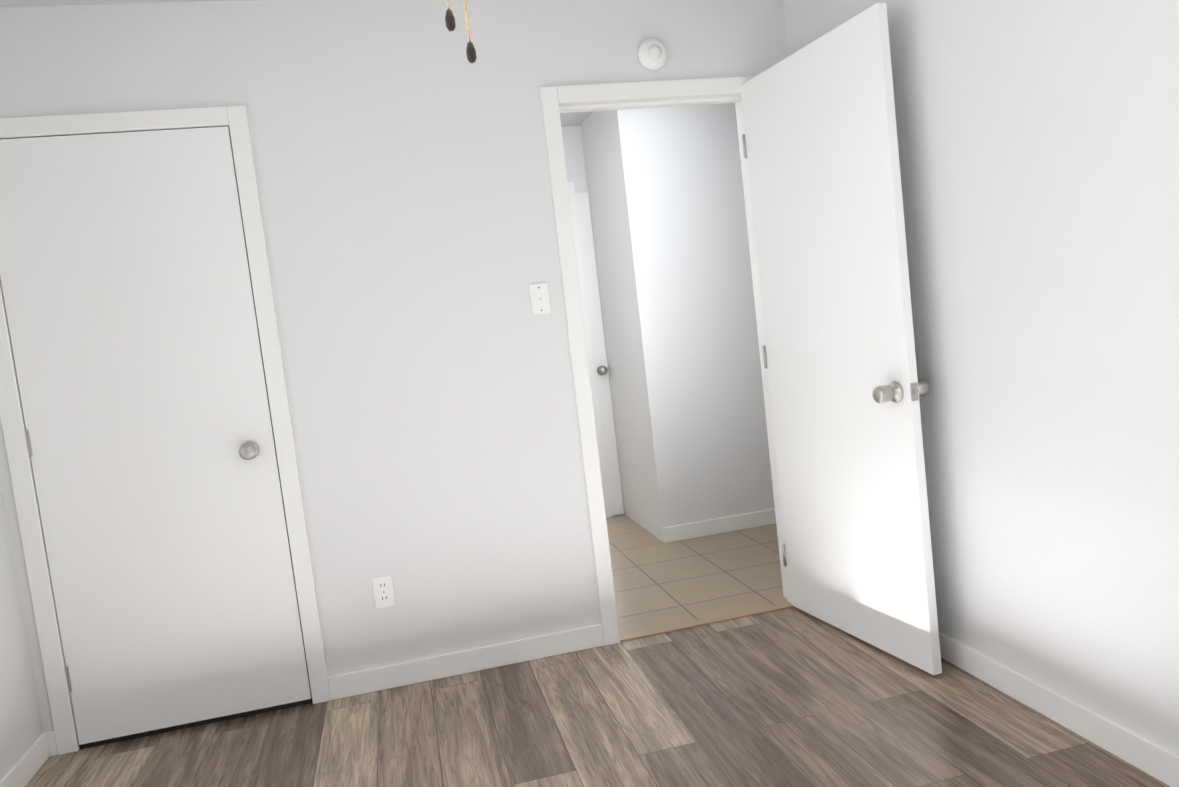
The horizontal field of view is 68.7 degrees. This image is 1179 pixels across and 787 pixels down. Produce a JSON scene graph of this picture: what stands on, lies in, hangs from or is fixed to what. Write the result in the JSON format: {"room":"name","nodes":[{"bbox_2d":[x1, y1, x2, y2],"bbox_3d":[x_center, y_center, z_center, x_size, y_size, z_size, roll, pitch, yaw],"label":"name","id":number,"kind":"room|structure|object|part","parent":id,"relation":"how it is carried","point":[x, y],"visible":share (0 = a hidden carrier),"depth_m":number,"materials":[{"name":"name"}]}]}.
{"room":"empty bedroom","nodes":[
{"label":"empty bedroom","id":0,"kind":"room"},
{"bbox_2d":[0,484,42,779],"bbox_3d":[-1.588,0.116,0.953,0.120,2.440,4.000,-8,5,-13],"label":"wall","id":1,"kind":"structure","parent":0,"point":[21,730],"depth_m":2.76,"materials":[{"name":"white paint"}]},
{"bbox_2d":[0,731,49,786],"bbox_3d":[-1.390,1.273,1.062,0.013,0.085,3.760,-8,5,-13],"label":"baseboard","id":2,"kind":"structure","parent":1,"relation":"attached to","point":[27,765],"depth_m":2.73,"materials":[{"name":"white wood"}]},
{"bbox_2d":[0,0,592,126],"bbox_3d":[-0.502,-1.577,4.569,6.000,0.080,10.720,-8,5,-13],"label":"ceiling","id":3,"kind":"structure","parent":0,"point":[14,3],"depth_m":2.80,"materials":[{"name":"white paint"}]},
{"bbox_2d":[445,0,476,62],"bbox_3d":[-0.232,-0.899,1.235,1.214,0.785,1.221,-8,5,-13],"label":"ceiling fan","id":4,"kind":"object","parent":3,"relation":"hanging from","point":[451,26],"visible":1,"depth_m":1.34,"materials":[{"name":"brown wood"}]},
{"bbox_2d":[0,0,787,748],"bbox_3d":[-0.552,-0.185,3.173,2.935,2.440,0.120,-8,5,-13],"label":"wall","id":5,"kind":"structure","parent":0,"point":[402,176],"depth_m":3.09,"materials":[{"name":"white paint"}]},
{"bbox_2d":[0,280,78,754],"bbox_3d":[-1.869,0.171,2.815,0.062,2.092,0.016,-8,5,-13],"label":"trim","id":6,"kind":"structure","parent":5,"relation":"attached to","point":[35,553],"depth_m":2.84,"materials":[{"name":"white wood"}]},
{"bbox_2d":[47,730,57,755],"bbox_3d":[-1.798,1.171,2.888,0.025,0.085,0.013,-8,5,-13],"label":"baseboard","id":7,"kind":"structure","parent":5,"relation":"attached to","point":[52,744],"depth_m":2.88,"materials":[{"name":"white wood"}]},
{"bbox_2d":[0,106,228,138],"bbox_3d":[-1.587,-0.887,2.823,0.760,0.062,0.016,-8,5,-13],"label":"trim","id":8,"kind":"structure","parent":5,"relation":"attached to","point":[57,125],"depth_m":2.82,"materials":[{"name":"white wood"}]},
{"bbox_2d":[0,126,310,744],"bbox_3d":[-1.464,0.143,2.876,0.757,2.006,0.073,-8,5,-13],"label":"closet door","id":9,"kind":"structure","parent":5,"relation":"in","point":[128,296],"depth_m":2.90,"materials":[{"name":"white paint"}]},
{"bbox_2d":[0,126,312,748],"bbox_3d":[-1.470,0.149,2.914,0.760,2.030,0.001,-8,5,-13],"label":"door frame","id":10,"kind":"structure","parent":5,"relation":"attached to","point":[187,725],"depth_m":2.98,"materials":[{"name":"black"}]},
{"bbox_2d":[226,105,330,703],"bbox_3d":[-1.074,0.066,2.995,0.062,2.092,0.016,-8,5,-13],"label":"trim","id":11,"kind":"structure","parent":5,"relation":"attached to","point":[273,367],"depth_m":2.98,"materials":[{"name":"white wood"}]},
{"bbox_2d":[372,575,394,608],"bbox_3d":[-0.743,0.716,3.111,0.070,0.115,0.008,-8,5,-13],"label":"outlet","id":12,"kind":"object","parent":5,"relation":"attached to","point":[383,591],"visible":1,"depth_m":3.11,"materials":[{"name":"white plastic"}]},
{"bbox_2d":[328,624,603,699],"bbox_3d":[-0.439,0.990,3.196,1.016,0.085,0.013,-8,5,-13],"label":"baseboard","id":13,"kind":"structure","parent":5,"relation":"attached to","point":[349,684],"depth_m":3.18,"materials":[{"name":"white wood"}]},
{"bbox_2d":[529,283,550,314],"bbox_3d":[-0.181,-0.349,3.178,0.070,0.115,0.018,-8,5,-13],"label":"light switch","id":14,"kind":"object","parent":5,"relation":"attached to","point":[540,299],"visible":1,"depth_m":3.18,"materials":[{"name":"white plastic"}]},
{"bbox_2d":[559,97,741,112],"bbox_3d":[0.237,-1.108,3.304,0.755,0.012,0.035,-8,5,-13],"label":"door frame","id":15,"kind":"object","parent":5,"relation":"attached to","point":[647,104],"visible":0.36,"depth_m":3.29,"materials":[{"name":"white wood"}]},
{"bbox_2d":[637,38,667,70],"bbox_3d":[0.239,-1.268,3.216,0.116,0.116,0.038,-8,5,-13],"label":"smoke detector","id":16,"kind":"object","parent":5,"relation":"attached to","point":[652,54],"visible":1,"depth_m":3.20,"materials":[{"name":"white plastic"}]},
{"bbox_2d":[540,76,786,645],"bbox_3d":[0.348,-0.134,3.386,0.879,2.102,0.152,-8,5,-13],"label":"door frame","id":17,"kind":"structure","parent":5,"relation":"attached to","point":[574,316],"depth_m":3.23,"materials":[{"name":"white wood"}]},
{"bbox_3d":[0.234,-1.124,3.306,0.755,0.020,0.120,-8,5,-13],"label":"top doorway jamb","id":18,"kind":"part","parent":17,"relation":"part of","materials":[{"name":"white wood"}]},
{"bbox_2d":[738,100,790,601],"bbox_3d":[0.711,-0.151,3.468,0.012,2.040,0.035,-8,5,-13],"label":"door frame","id":19,"kind":"object","parent":5,"relation":"attached to","point":[763,344],"visible":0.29,"depth_m":3.46,"materials":[{"name":"white wood"}]},
{"bbox_2d":[741,3,941,674],"bbox_3d":[0.846,-0.151,3.017,0.185,2.058,0.839,-8,5,-19],"label":"open door","id":20,"kind":"structure","parent":5,"relation":"in","point":[848,388],"depth_m":2.91,"materials":[{"name":"white paint"}]},
{"bbox_2d":[561,125,623,515],"bbox_3d":[0.050,-0.439,5.449,0.280,2.440,0.120,-8,5,-13],"label":"wall","id":21,"kind":"structure","parent":0,"point":[574,154],"depth_m":5.30,"materials":[{"name":"white paint"}]},
{"bbox_2d":[568,182,623,517],"bbox_3d":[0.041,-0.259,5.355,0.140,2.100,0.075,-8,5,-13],"label":"hall door","id":22,"kind":"structure","parent":21,"relation":"in","point":[595,341],"depth_m":5.38,"materials":[{"name":"white paint"}]},
{"bbox_2d":[25,607,1169,786],"bbox_3d":[0.042,1.159,1.339,3.175,0.060,3.900,-8,5,-13],"label":"floor","id":23,"kind":"structure","parent":0,"point":[792,697],"depth_m":2.65,"materials":[{"name":"brown wood"}]},
{"bbox_2d":[620,602,793,641],"bbox_3d":[0.476,0.906,3.430,0.755,0.006,0.045,-8,5,-13],"label":"threshold","id":24,"kind":"object","parent":23,"relation":"on","point":[703,622],"depth_m":3.42,"materials":[{"name":"beige wood"}]},
{"bbox_2d":[580,110,657,537],"bbox_3d":[0.220,-0.428,5.068,0.120,2.440,0.700,-8,5,-13],"label":"wall","id":25,"kind":"structure","parent":0,"point":[613,279],"depth_m":5.02,"materials":[{"name":"white paint"}]},
{"bbox_2d":[611,103,774,541],"bbox_3d":[1.029,-0.501,4.831,1.600,2.440,0.120,-8,5,-13],"label":"wall","id":26,"kind":"structure","parent":0,"point":[680,180],"depth_m":4.67,"materials":[{"name":"white paint"}]},
{"bbox_2d":[663,508,775,542],"bbox_3d":[1.178,0.668,4.862,1.600,0.085,0.013,-8,5,-13],"label":"baseboard","id":27,"kind":"structure","parent":26,"relation":"attached to","point":[717,526],"depth_m":4.75,"materials":[{"name":"white wood"}]},
{"bbox_2d":[606,514,788,635],"bbox_3d":[-0.660,0.805,6.668,6.000,0.060,6.820,-8,5,-13],"label":"floor","id":28,"kind":"structure","parent":0,"point":[658,583],"depth_m":4.06,"materials":[{"name":"beige tile"}]},
{"bbox_2d":[783,0,1178,754],"bbox_3d":[1.367,-0.278,1.621,0.120,2.440,4.000,-8,5,-13],"label":"wall","id":29,"kind":"structure","parent":0,"point":[1039,156],"depth_m":2.23,"materials":[{"name":"white paint"}]},
{"bbox_2d":[939,631,1178,786],"bbox_3d":[1.436,0.897,1.702,0.013,0.085,3.760,-8,5,-13],"label":"baseboard","id":30,"kind":"structure","parent":29,"relation":"attached to","point":[1151,758],"depth_m":2.31,"materials":[{"name":"white wood"}]}
]}

